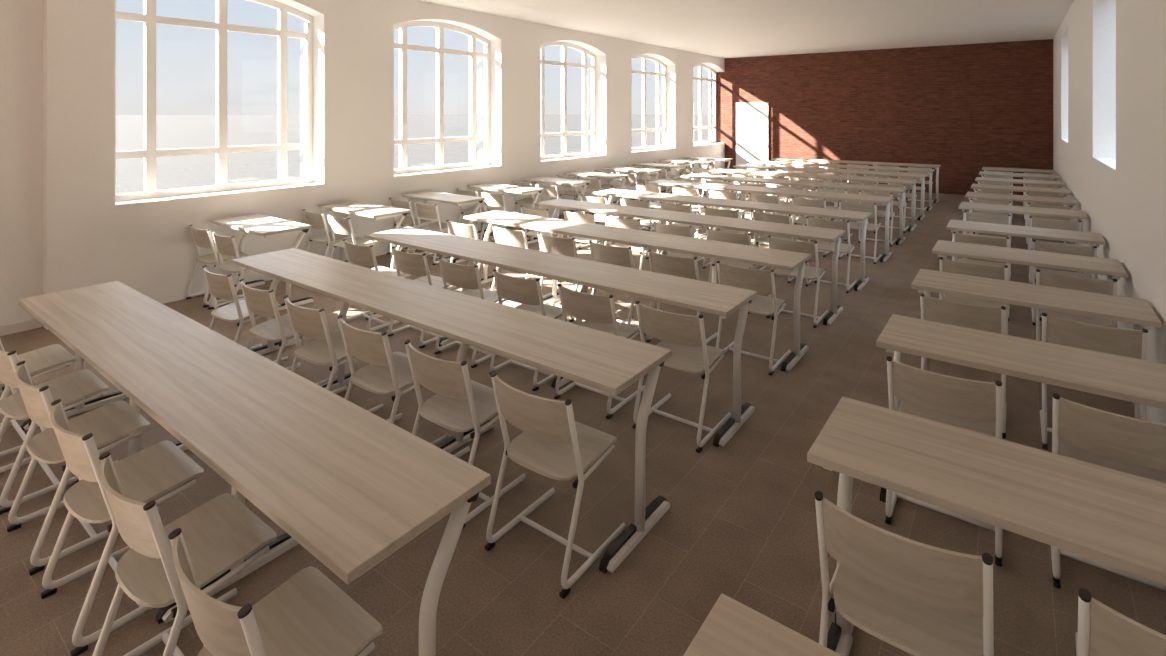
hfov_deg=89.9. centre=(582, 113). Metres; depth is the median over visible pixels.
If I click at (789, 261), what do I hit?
desk
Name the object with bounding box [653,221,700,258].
chair
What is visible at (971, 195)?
desk
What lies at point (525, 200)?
chair
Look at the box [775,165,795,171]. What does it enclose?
chair
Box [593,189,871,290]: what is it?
desk
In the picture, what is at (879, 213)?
chair
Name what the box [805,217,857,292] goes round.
chair
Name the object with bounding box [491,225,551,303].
chair
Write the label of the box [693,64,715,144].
window
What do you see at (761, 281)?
chair
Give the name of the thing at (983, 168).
desk
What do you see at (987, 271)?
chair
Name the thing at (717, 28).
ceiling
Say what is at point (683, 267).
chair
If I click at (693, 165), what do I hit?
chair
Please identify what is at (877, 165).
chair
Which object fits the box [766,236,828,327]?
chair
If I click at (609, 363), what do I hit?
desk
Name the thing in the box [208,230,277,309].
chair
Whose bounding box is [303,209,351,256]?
chair
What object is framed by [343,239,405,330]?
chair
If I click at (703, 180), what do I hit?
chair
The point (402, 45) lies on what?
window
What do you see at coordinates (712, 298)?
desk
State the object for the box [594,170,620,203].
chair
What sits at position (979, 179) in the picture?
desk
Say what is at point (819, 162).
chair
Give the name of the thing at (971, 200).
chair
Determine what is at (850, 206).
chair
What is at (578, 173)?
desk
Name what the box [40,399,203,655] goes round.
chair
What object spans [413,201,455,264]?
chair
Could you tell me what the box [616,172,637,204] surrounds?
chair
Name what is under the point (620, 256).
chair
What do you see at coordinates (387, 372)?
chair
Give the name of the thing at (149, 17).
window
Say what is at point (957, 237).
chair
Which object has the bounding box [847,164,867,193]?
chair
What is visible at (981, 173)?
desk
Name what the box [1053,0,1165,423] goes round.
wall
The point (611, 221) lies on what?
chair
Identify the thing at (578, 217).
chair
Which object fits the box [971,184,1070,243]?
desk
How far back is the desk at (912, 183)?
9.91 m
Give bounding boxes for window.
[115,0,312,201]
[394,21,489,173]
[541,41,595,159]
[632,54,665,150]
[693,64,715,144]
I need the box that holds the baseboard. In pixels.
[0,318,42,335]
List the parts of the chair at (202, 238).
frame, backrest, seat, frame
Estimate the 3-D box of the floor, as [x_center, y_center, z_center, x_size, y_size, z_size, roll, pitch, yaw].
[-1.025,1.950,3.710,7.935,0.200,27.140,0,0,37]
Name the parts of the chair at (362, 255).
frame, backrest, frame, seat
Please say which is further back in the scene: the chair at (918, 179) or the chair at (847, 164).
the chair at (847, 164)
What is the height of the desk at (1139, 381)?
0.760 m
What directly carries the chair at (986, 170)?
on the floor
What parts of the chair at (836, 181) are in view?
backrest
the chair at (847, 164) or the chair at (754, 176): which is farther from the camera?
the chair at (847, 164)
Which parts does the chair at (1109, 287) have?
frame, seat, backrest, frame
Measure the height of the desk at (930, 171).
0.760 m
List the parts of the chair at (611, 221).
backrest, seat, frame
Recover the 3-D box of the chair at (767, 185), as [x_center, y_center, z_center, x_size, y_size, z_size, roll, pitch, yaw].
[3.506,1.482,10.403,0.430,0.737,0.449,0,0,37]
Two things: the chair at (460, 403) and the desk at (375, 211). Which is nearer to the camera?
the chair at (460, 403)
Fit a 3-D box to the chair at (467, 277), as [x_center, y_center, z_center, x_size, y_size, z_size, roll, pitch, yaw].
[-0.840,1.482,4.540,0.430,0.737,0.449,0,0,37]
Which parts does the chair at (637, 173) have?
backrest, seat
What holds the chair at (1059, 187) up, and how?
on the floor
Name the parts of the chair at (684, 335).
frame, backrest, seat, frame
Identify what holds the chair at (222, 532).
on the floor
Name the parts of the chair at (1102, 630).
frame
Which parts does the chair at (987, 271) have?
frame, backrest, seat, frame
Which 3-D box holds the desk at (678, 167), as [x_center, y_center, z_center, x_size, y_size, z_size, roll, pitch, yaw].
[1.648,1.470,12.384,1.100,0.760,0.522,0,0,37]
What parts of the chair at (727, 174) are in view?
backrest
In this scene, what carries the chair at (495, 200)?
on the floor
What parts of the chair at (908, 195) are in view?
backrest, seat, frame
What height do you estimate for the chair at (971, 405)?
0.737 m
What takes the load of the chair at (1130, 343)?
on the floor
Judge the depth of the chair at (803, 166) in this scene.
12.13 m
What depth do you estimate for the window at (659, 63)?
14.04 m
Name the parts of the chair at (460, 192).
frame, backrest, seat, frame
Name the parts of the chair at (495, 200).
frame, backrest, frame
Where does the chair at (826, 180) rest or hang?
on the floor
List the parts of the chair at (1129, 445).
frame, seat, backrest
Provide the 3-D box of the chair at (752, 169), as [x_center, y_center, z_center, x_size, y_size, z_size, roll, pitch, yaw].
[3.915,1.482,12.950,0.430,0.737,0.449,0,0,37]
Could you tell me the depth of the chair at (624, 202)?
7.55 m
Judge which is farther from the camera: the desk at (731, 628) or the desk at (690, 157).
the desk at (690, 157)
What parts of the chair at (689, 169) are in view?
backrest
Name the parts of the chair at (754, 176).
backrest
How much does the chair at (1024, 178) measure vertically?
0.737 m
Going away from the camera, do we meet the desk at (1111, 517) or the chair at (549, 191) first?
the desk at (1111, 517)
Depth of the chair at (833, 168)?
11.79 m
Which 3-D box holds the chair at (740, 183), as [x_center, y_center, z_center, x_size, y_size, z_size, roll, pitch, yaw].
[2.809,1.482,9.463,0.430,0.737,0.449,0,0,37]
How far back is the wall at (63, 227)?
6.53 m
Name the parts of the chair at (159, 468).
backrest, frame, seat, frame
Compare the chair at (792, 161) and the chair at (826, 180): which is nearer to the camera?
the chair at (826, 180)
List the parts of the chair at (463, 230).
frame, backrest, frame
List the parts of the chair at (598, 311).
frame, backrest, seat, frame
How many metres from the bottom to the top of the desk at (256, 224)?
0.760 m
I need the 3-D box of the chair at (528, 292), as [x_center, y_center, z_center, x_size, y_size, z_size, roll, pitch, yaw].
[-0.362,1.482,4.186,0.430,0.737,0.449,0,0,37]
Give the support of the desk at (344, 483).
on the floor
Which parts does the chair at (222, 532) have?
backrest, seat, frame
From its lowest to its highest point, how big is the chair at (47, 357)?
0.737 m
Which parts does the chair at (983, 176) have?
backrest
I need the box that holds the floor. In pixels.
[0,180,1165,655]
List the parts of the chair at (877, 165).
backrest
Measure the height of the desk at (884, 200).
0.760 m
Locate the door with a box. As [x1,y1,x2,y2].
[736,102,768,175]
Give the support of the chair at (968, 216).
on the floor
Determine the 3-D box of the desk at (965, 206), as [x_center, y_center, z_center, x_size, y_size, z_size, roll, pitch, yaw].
[5.008,1.470,6.695,1.150,0.760,0.522,0,0,37]
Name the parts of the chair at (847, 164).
backrest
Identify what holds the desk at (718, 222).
on the floor
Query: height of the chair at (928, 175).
0.737 m
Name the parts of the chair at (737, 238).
frame, backrest, seat, frame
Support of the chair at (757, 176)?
on the floor
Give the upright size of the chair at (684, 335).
0.737 m
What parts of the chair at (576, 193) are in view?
backrest, seat, frame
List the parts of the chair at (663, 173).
backrest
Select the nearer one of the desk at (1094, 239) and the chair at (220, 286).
the chair at (220, 286)
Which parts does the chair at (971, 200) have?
backrest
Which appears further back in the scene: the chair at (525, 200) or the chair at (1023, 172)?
the chair at (1023, 172)
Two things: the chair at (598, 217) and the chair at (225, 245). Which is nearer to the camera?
the chair at (225, 245)
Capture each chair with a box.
[0,339,117,514]
[0,344,75,456]
[7,361,160,575]
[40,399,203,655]
[92,452,276,655]
[168,528,381,655]
[186,224,247,306]
[202,265,287,362]
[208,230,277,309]
[239,279,328,384]
[283,295,383,412]
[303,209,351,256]
[327,214,377,263]
[337,315,446,445]
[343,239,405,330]
[387,198,430,253]
[388,246,455,347]
[404,340,525,528]
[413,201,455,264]
[435,257,506,367]
[446,220,495,289]
[457,189,493,239]
[480,191,518,240]
[485,372,625,598]
[489,269,567,390]
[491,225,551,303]
[510,181,542,229]
[520,206,557,236]
[536,183,559,218]
[538,232,577,321]
[554,283,644,418]
[556,175,588,214]
[563,210,603,243]
[579,177,608,213]
[579,195,619,248]
[589,240,638,327]
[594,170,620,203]
[606,215,646,269]
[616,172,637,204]
[620,198,662,258]
[626,166,651,200]
[632,301,730,452]
[636,184,667,229]
[646,250,717,343]
[647,167,669,202]
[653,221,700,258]
[654,162,675,193]
[660,202,703,261]
[671,178,701,212]
[672,187,706,237]
[674,163,699,194]
[678,159,698,188]
[697,160,718,189]
[700,172,722,210]
[703,206,747,268]
[705,180,730,208]
[707,228,757,313]
[709,190,744,228]
[716,261,790,375]
[725,168,745,199]
[732,174,762,212]
[739,182,766,218]
[746,164,769,196]
[748,193,783,244]
[752,211,797,282]
[755,169,776,183]
[764,176,791,217]
[766,160,784,177]
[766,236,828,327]
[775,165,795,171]
[776,185,804,225]
[785,171,808,201]
[792,161,811,190]
[792,197,830,256]
[798,178,830,218]
[803,166,824,198]
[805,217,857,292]
[814,491,993,655]
[816,188,852,240]
[817,173,841,189]
[819,162,838,168]
[833,168,855,203]
[835,180,867,222]
[838,200,881,263]
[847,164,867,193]
[851,174,876,202]
[858,191,896,246]
[865,169,890,206]
[874,183,908,232]
[877,165,898,200]
[885,356,1002,566]
[888,177,918,219]
[898,171,926,209]
[908,166,933,201]
[920,293,1006,437]
[939,257,1007,334]
[953,232,1009,320]
[964,211,1010,280]
[970,199,1010,233]
[975,189,1011,243]
[979,182,1011,191]
[983,176,1012,219]
[986,170,1012,204]
[1023,172,1052,202]
[1024,178,1055,220]
[1025,185,1060,225]
[1026,193,1065,245]
[1027,203,1072,249]
[1029,216,1081,283]
[1031,240,1096,324]
[1036,269,1116,340]
[1040,313,1147,449]
[1050,393,1165,590]
[1075,588,1165,655]
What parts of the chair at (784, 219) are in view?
frame, backrest, seat, frame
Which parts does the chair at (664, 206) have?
backrest, seat, frame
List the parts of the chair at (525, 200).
frame, backrest, seat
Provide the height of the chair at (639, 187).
0.737 m
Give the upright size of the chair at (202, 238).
0.737 m
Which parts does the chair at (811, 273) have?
frame, backrest, seat, frame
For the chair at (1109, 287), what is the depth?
4.05 m
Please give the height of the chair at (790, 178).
0.737 m
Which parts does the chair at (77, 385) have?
backrest, frame, seat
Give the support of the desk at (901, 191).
on the floor
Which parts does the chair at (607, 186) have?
backrest, seat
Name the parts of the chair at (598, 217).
frame, backrest, seat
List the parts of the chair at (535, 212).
backrest, seat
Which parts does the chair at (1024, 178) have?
backrest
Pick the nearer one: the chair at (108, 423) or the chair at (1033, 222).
the chair at (108, 423)
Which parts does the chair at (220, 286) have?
backrest, frame, seat, frame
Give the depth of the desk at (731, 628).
1.22 m
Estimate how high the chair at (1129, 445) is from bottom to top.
0.737 m
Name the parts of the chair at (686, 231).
backrest, seat, frame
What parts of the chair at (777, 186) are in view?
backrest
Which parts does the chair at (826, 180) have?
backrest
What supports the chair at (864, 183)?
on the floor
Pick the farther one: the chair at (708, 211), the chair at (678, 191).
the chair at (678, 191)
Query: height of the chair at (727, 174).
0.737 m
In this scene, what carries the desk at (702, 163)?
on the floor
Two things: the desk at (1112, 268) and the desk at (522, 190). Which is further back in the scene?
the desk at (522, 190)
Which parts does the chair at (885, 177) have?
backrest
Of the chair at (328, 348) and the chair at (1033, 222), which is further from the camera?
the chair at (1033, 222)
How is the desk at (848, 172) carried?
on the floor
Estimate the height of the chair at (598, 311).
0.737 m
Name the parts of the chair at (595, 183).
backrest, seat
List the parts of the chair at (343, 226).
frame, backrest, seat, frame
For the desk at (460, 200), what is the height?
0.760 m
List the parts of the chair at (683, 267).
frame, backrest, frame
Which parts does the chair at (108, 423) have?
backrest, frame, seat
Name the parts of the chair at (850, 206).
frame, backrest, seat, frame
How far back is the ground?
48.93 m
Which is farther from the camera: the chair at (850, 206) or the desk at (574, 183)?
the desk at (574, 183)
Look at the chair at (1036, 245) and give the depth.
5.06 m
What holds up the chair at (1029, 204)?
on the floor
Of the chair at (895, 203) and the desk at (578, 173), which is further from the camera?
the desk at (578, 173)
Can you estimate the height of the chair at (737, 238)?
0.737 m
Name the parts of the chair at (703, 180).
backrest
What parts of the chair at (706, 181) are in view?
backrest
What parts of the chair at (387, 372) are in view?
backrest, frame, seat, frame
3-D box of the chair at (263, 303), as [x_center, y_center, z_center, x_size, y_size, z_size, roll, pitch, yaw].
[-2.024,1.482,3.940,0.430,0.737,0.449,0,0,37]
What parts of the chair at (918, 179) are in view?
backrest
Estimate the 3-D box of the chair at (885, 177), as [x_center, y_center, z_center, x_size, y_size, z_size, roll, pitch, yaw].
[5.872,1.482,11.600,0.430,0.737,0.449,0,0,37]
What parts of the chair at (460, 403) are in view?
frame, backrest, seat, frame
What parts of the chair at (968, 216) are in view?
seat, backrest, frame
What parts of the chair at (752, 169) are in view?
backrest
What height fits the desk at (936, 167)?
0.760 m
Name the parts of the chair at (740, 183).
backrest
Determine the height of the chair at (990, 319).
0.737 m
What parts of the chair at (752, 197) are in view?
frame, backrest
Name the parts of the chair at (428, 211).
frame, backrest, seat, frame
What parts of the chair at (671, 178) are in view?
backrest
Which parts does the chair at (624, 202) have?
backrest, seat, frame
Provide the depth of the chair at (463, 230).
5.92 m
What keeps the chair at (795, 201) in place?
on the floor
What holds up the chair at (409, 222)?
on the floor
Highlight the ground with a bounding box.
[116,114,712,193]
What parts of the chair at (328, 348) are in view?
backrest, frame, seat, frame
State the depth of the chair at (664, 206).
7.21 m
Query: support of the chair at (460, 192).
on the floor
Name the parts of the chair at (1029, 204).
frame, backrest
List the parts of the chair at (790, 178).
backrest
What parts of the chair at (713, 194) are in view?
backrest, seat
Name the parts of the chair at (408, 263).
frame, backrest, seat, frame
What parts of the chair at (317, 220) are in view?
frame, backrest, seat, frame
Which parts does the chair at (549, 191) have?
backrest, frame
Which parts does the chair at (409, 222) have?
frame, backrest, seat, frame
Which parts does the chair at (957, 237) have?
frame, backrest, seat, frame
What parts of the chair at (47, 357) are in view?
frame, seat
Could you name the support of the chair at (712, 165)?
on the floor
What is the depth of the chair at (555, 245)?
5.29 m
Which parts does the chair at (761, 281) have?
frame, backrest, seat, frame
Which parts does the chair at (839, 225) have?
frame, backrest, seat, frame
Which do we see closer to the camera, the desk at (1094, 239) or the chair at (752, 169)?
the desk at (1094, 239)
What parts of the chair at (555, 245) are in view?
frame, backrest, frame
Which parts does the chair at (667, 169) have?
backrest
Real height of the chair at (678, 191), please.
0.737 m
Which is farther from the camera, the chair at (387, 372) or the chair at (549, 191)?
the chair at (549, 191)
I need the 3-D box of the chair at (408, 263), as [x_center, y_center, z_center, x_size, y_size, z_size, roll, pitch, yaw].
[-1.317,1.482,4.894,0.430,0.737,0.449,0,0,37]
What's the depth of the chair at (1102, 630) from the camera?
1.33 m
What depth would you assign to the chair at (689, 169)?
12.86 m
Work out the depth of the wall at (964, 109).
13.85 m
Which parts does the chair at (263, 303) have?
backrest, frame, seat, frame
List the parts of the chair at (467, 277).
frame, backrest, seat, frame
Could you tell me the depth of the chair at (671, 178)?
9.92 m
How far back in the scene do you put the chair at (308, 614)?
1.59 m
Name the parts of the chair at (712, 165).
backrest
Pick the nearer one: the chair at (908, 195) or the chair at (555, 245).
the chair at (555, 245)
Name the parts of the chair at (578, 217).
backrest, seat, frame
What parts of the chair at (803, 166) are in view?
backrest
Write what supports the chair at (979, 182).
on the floor
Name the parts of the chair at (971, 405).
frame, backrest, seat, frame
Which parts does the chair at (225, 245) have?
backrest, frame, seat, frame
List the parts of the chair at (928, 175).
backrest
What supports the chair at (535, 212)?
on the floor
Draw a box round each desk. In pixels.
[18,281,490,655]
[210,214,313,310]
[231,248,671,573]
[318,201,410,277]
[364,227,756,446]
[402,191,484,262]
[464,210,810,371]
[467,183,543,243]
[520,177,590,213]
[535,199,845,324]
[564,171,628,217]
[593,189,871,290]
[601,167,661,208]
[632,163,688,203]
[647,179,893,261]
[659,159,711,196]
[681,174,906,244]
[683,156,732,181]
[683,594,841,655]
[709,169,917,230]
[733,164,926,220]
[754,161,934,210]
[772,158,940,202]
[807,396,1165,654]
[876,314,1165,502]
[911,269,1161,418]
[932,240,1127,327]
[946,219,1105,278]
[959,202,1087,272]
[965,192,1078,243]
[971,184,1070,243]
[975,177,1065,195]
[979,171,1060,186]
[982,167,1056,179]
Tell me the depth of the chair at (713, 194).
8.36 m
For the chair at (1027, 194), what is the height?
0.737 m
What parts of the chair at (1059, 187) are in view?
backrest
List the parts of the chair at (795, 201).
frame, backrest, seat, frame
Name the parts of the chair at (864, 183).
backrest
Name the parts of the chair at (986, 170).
backrest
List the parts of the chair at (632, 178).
backrest, seat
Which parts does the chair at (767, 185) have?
backrest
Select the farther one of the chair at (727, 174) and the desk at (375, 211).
the chair at (727, 174)
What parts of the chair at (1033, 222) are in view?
frame, backrest, seat, frame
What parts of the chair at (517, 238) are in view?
frame, backrest, frame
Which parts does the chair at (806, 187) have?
backrest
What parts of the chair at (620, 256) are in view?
frame, backrest, frame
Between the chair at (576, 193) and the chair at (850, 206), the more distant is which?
the chair at (576, 193)
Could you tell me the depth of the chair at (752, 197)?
8.02 m
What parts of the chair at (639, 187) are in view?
backrest, seat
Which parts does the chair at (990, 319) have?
frame, backrest, frame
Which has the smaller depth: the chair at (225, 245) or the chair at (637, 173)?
the chair at (225, 245)
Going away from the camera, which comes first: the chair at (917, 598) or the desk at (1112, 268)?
the chair at (917, 598)
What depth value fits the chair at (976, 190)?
8.37 m
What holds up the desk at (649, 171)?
on the floor
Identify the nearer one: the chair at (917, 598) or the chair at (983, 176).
the chair at (917, 598)
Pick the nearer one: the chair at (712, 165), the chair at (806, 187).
the chair at (806, 187)
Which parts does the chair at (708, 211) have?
frame, backrest, seat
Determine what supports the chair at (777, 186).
on the floor
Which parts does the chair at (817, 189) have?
backrest, seat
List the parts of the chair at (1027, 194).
frame, backrest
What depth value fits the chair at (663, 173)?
11.88 m
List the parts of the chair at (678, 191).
backrest, seat, frame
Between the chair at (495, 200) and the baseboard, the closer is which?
the baseboard
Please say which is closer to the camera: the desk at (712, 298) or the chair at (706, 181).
the desk at (712, 298)
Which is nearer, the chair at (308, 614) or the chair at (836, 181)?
the chair at (308, 614)
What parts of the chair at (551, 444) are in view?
frame, backrest, seat, frame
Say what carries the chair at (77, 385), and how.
on the floor
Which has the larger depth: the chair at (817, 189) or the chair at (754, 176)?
the chair at (754, 176)
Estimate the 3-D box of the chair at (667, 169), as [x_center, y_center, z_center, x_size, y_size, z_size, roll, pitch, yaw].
[1.898,1.482,13.350,0.430,0.737,0.449,0,0,37]
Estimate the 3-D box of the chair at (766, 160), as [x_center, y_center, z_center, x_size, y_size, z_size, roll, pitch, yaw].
[4.636,1.482,13.922,0.430,0.737,0.449,0,0,37]
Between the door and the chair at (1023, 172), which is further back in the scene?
the door
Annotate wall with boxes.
[0,0,724,329]
[713,39,1052,194]
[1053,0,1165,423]
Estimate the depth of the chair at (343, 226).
6.34 m
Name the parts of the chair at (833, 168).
backrest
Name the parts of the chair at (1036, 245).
frame, seat, backrest, frame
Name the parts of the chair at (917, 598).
frame, backrest, seat, frame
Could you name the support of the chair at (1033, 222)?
on the floor
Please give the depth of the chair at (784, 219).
6.54 m
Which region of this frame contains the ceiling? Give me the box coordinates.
[417,0,1072,57]
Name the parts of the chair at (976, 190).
backrest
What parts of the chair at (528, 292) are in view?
frame, backrest, seat, frame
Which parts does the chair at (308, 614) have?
frame, backrest, seat, frame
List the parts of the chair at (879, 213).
backrest, seat, frame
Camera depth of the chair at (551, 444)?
2.42 m
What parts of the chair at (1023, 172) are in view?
backrest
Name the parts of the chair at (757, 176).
backrest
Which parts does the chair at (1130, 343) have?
frame, backrest, frame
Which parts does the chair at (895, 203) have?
backrest, seat, frame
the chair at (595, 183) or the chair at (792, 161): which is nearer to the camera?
the chair at (595, 183)
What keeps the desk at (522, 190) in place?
on the floor
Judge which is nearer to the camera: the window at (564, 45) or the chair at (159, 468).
the chair at (159, 468)
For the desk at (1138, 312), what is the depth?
3.46 m

